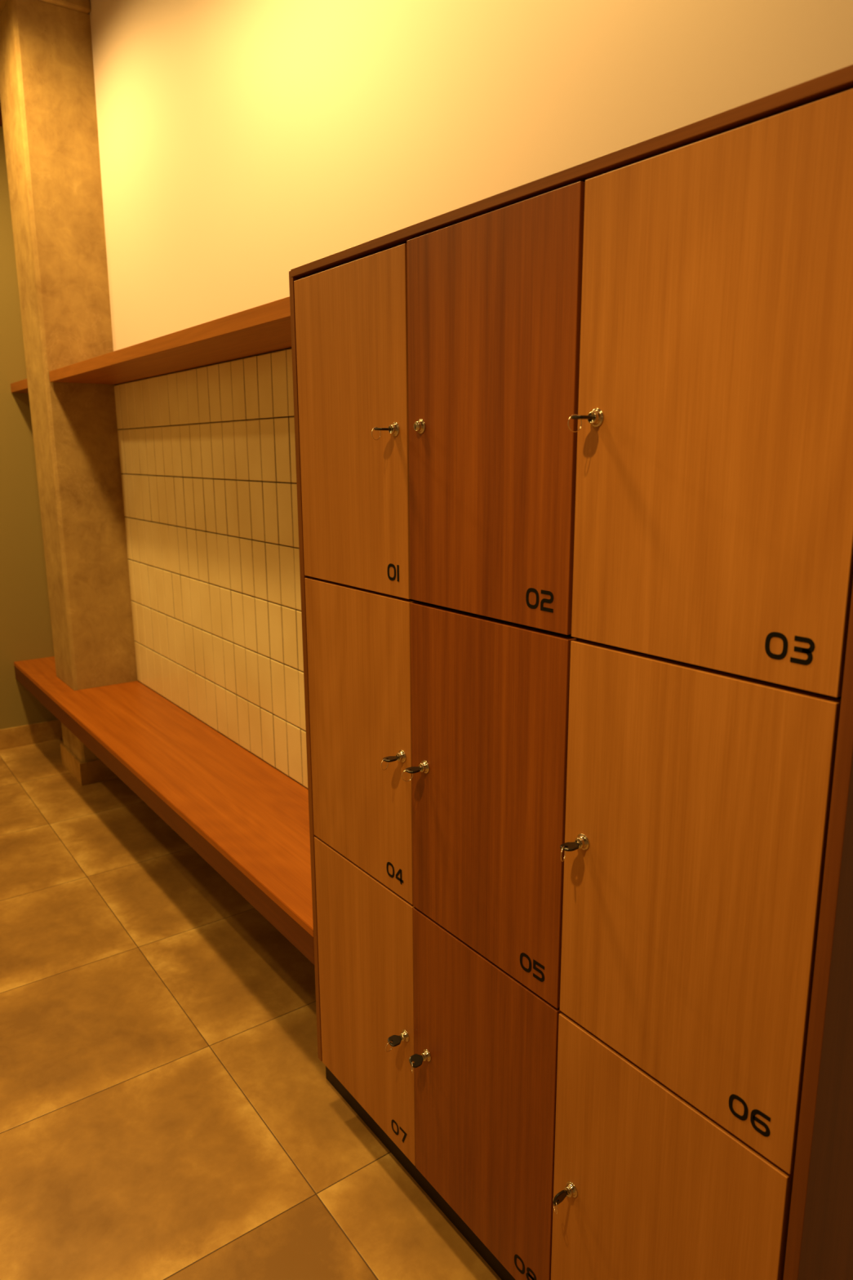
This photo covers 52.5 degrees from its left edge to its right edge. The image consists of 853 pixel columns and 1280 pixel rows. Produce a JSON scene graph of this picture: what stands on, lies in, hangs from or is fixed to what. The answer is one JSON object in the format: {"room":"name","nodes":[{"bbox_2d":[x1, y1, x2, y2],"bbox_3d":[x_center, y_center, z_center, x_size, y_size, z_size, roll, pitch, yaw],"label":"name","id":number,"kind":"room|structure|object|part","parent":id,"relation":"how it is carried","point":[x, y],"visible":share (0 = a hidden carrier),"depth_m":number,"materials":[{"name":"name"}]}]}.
{"room":"changing room","nodes":[
{"label":"changing room","id":0,"kind":"room"},
{"bbox_2d":[0,125,57,729],"bbox_3d":[-3.128,-0.837,3.925,2.919,3.170,0.100,-9,15,-35],"label":"wall","id":1,"kind":"structure","parent":0,"point":[25,624],"depth_m":4.62,"materials":[{"name":"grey paint"}]},
{"bbox_2d":[0,719,62,749],"bbox_3d":[-3.092,0.667,4.203,2.906,0.112,0.012,-9,15,-35],"label":"baseboard","id":2,"kind":"structure","parent":1,"relation":"attached to","point":[29,734],"depth_m":4.82,"materials":[{"name":"tile"}]},
{"bbox_2d":[0,737,501,1279],"bbox_3d":[-1.093,1.333,1.548,3.119,0.080,6.989,-9,15,-35],"label":"floor","id":3,"kind":"structure","parent":0,"point":[170,1110],"depth_m":2.23,"materials":[{"name":"tile"}]},
{"bbox_2d":[0,0,138,785],"bbox_3d":[-1.663,-0.997,4.089,0.320,3.395,0.413,-9,15,-35],"label":"concrete column","id":4,"kind":"structure","parent":3,"relation":"on","point":[47,93],"depth_m":3.88,"materials":[{"name":"concrete"}]},
{"bbox_2d":[0,0,90,14],"bbox_3d":[-2.722,-2.596,2.954,2.919,0.223,0.456,-9,15,-35],"label":"concrete beam","id":5,"kind":"structure","parent":4,"relation":"on","point":[81,6],"depth_m":3.60,"materials":[{"name":"grey concrete"}]},
{"bbox_3d":[-1.665,0.604,4.453,0.319,0.112,0.376,-9,15,-35],"label":"tile skirting","id":6,"kind":"part","parent":4,"relation":"part of","materials":[{"name":"brown tile"}]},
{"bbox_2d":[288,64,852,1279],"bbox_3d":[0.234,0.277,1.607,0.430,1.943,1.298,-9,15,-35],"label":"tall cabinet","id":7,"kind":"object","parent":3,"relation":"on","point":[626,637],"visible":1,"depth_m":1.20,"materials":[{"name":"brown wood"}]},
{"bbox_3d":[-0.098,0.117,2.049,0.418,1.811,0.018,-9,15,-35],"label":"panel","id":8,"kind":"part","parent":7,"relation":"part of","materials":[{"name":"brown wood"}]},
{"bbox_3d":[-0.141,-0.396,1.644,0.018,0.592,0.391,-9,15,-35],"label":"door","id":9,"kind":"part","parent":7,"relation":"part of","materials":[{"name":"brown wood"}]},
{"bbox_3d":[-0.137,0.189,1.771,0.018,0.593,0.392,-9,15,-35],"label":"door","id":10,"kind":"part","parent":7,"relation":"part of","materials":[{"name":"brown wood"}]},
{"bbox_3d":[-0.134,0.772,1.899,0.018,0.592,0.392,-9,15,-35],"label":"door","id":11,"kind":"part","parent":7,"relation":"part of","materials":[{"name":"brown wood"}]},
{"bbox_2d":[371,426,391,439],"bbox_3d":[-0.079,-0.356,1.495,0.041,0.022,0.023,-9,15,-35],"label":"key","id":12,"kind":"object","parent":7,"relation":"attached to","point":[375,428],"visible":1,"depth_m":1.49,"materials":[{"name":"black plastic"}]},
{"bbox_2d":[381,755,399,770],"bbox_3d":[-0.070,0.230,1.617,0.041,0.022,0.023,-9,15,-35],"label":"key","id":13,"kind":"object","parent":7,"relation":"attached to","point":[390,758],"visible":1,"depth_m":1.61,"materials":[{"name":"black plastic"}]},
{"bbox_2d":[385,1035,402,1052],"bbox_3d":[-0.067,0.815,1.744,0.041,0.024,0.023,-9,15,-35],"label":"key","id":14,"kind":"object","parent":7,"relation":"attached to","point":[396,1039],"visible":1,"depth_m":1.74,"materials":[{"name":"black plastic"}]},
{"bbox_2d":[401,766,422,781],"bbox_3d":[-0.026,0.241,1.556,0.041,0.022,0.023,-9,15,-35],"label":"key","id":15,"kind":"object","parent":7,"relation":"attached to","point":[411,770],"visible":1,"depth_m":1.55,"materials":[{"name":"black plastic"}]},
{"bbox_2d":[408,1053,424,1073],"bbox_3d":[-0.019,0.825,1.687,0.032,0.028,0.021,-9,15,-35],"label":"key","id":16,"kind":"object","parent":7,"relation":"attached to","point":[417,1059],"visible":1,"depth_m":1.68,"materials":[{"name":"black plastic"}]},
{"bbox_3d":[0.098,0.839,1.586,0.018,0.592,0.394,-9,15,-35],"label":"door","id":17,"kind":"part","parent":7,"relation":"part of","materials":[{"name":"red wood"}]},
{"bbox_3d":[0.095,0.256,1.458,0.018,0.593,0.394,-9,15,-35],"label":"door","id":18,"kind":"part","parent":7,"relation":"part of","materials":[{"name":"red wood"}]},
{"bbox_3d":[0.091,-0.331,1.330,0.018,0.594,0.390,-9,15,-35],"label":"door","id":19,"kind":"part","parent":7,"relation":"part of","materials":[{"name":"red wood"}]},
{"bbox_2d":[552,1190,568,1213],"bbox_3d":[0.210,0.888,1.375,0.017,0.032,0.034,9,16,38],"label":"key","id":20,"kind":"object","parent":7,"relation":"attached to","point":[559,1197],"visible":1,"depth_m":1.37,"materials":[{"name":"black plastic"}]},
{"bbox_2d":[560,841,580,862],"bbox_3d":[0.205,0.305,1.247,0.040,0.022,0.023,-9,15,-35],"label":"key","id":21,"kind":"object","parent":7,"relation":"attached to","point":[568,846],"visible":1,"depth_m":1.24,"materials":[{"name":"black plastic"}]},
{"bbox_3d":[0.250,-0.661,1.381,0.419,0.015,1.202,-9,15,-35],"label":"panel","id":22,"kind":"part","parent":7,"relation":"part of","materials":[{"name":"brown wood"}]},
{"bbox_2d":[568,414,593,431],"bbox_3d":[0.199,-0.281,1.121,0.041,0.022,0.023,-9,15,-35],"label":"key","id":23,"kind":"object","parent":7,"relation":"attached to","point":[573,416],"visible":1,"depth_m":1.11,"materials":[{"name":"black plastic"}]},
{"bbox_3d":[0.332,0.907,1.272,0.018,0.590,0.391,-9,15,-35],"label":"door","id":24,"kind":"part","parent":7,"relation":"part of","materials":[{"name":"brown wood"}]},
{"bbox_3d":[0.330,0.323,1.144,0.018,0.593,0.392,-9,15,-35],"label":"door","id":25,"kind":"part","parent":7,"relation":"part of","materials":[{"name":"brown wood"}]},
{"bbox_3d":[0.326,-0.263,1.016,0.018,0.594,0.392,-9,15,-35],"label":"door","id":26,"kind":"part","parent":7,"relation":"part of","materials":[{"name":"brown wood"}]},
{"bbox_3d":[0.615,0.322,1.090,0.418,1.811,0.018,-9,15,-35],"label":"panel","id":27,"kind":"part","parent":7,"relation":"part of","materials":[{"name":"brown wood"}]},
{"bbox_2d":[88,0,852,789],"bbox_3d":[0.113,-0.670,2.017,0.110,3.620,6.989,-9,15,-35],"label":"wall","id":28,"kind":"structure","parent":0,"point":[243,144],"depth_m":2.71,"materials":[{"name":"beige paint"}]},
{"bbox_2d":[10,378,28,393],"bbox_3d":[-1.904,-1.285,4.388,0.290,0.044,0.456,-9,15,-35],"label":"wall shelf","id":29,"kind":"object","parent":28,"relation":"attached to","point":[21,386],"visible":0.25,"depth_m":4.34,"materials":[{"name":"brown wood"}]},
{"bbox_2d":[13,656,314,964],"bbox_3d":[-1.091,0.422,3.517,0.418,0.094,3.367,-9,15,-35],"label":"bench","id":30,"kind":"object","parent":28,"relation":"attached to","point":[249,820],"visible":0.75,"depth_m":2.96,"materials":[{"name":"brown wood"}]},
{"bbox_2d":[48,296,291,384],"bbox_3d":[-0.805,-0.970,2.911,0.290,0.044,2.544,-9,15,-35],"label":"wall shelf","id":31,"kind":"object","parent":28,"relation":"attached to","point":[266,327],"visible":0.56,"depth_m":2.70,"materials":[{"name":"brown wood"}]},
{"bbox_3d":[-3.139,-2.605,3.539,2.919,0.450,0.100,-9,15,-35],"label":"wall","id":32,"kind":"structure","parent":0,"visible":0},
{"bbox_2d":[0,102,2,125],"bbox_3d":[-3.103,-2.420,3.531,2.919,0.100,0.018,-9,15,-35],"label":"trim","id":33,"kind":"structure","parent":32,"relation":"attached to","point":[1,119],"depth_m":4.25,"materials":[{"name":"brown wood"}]}
]}

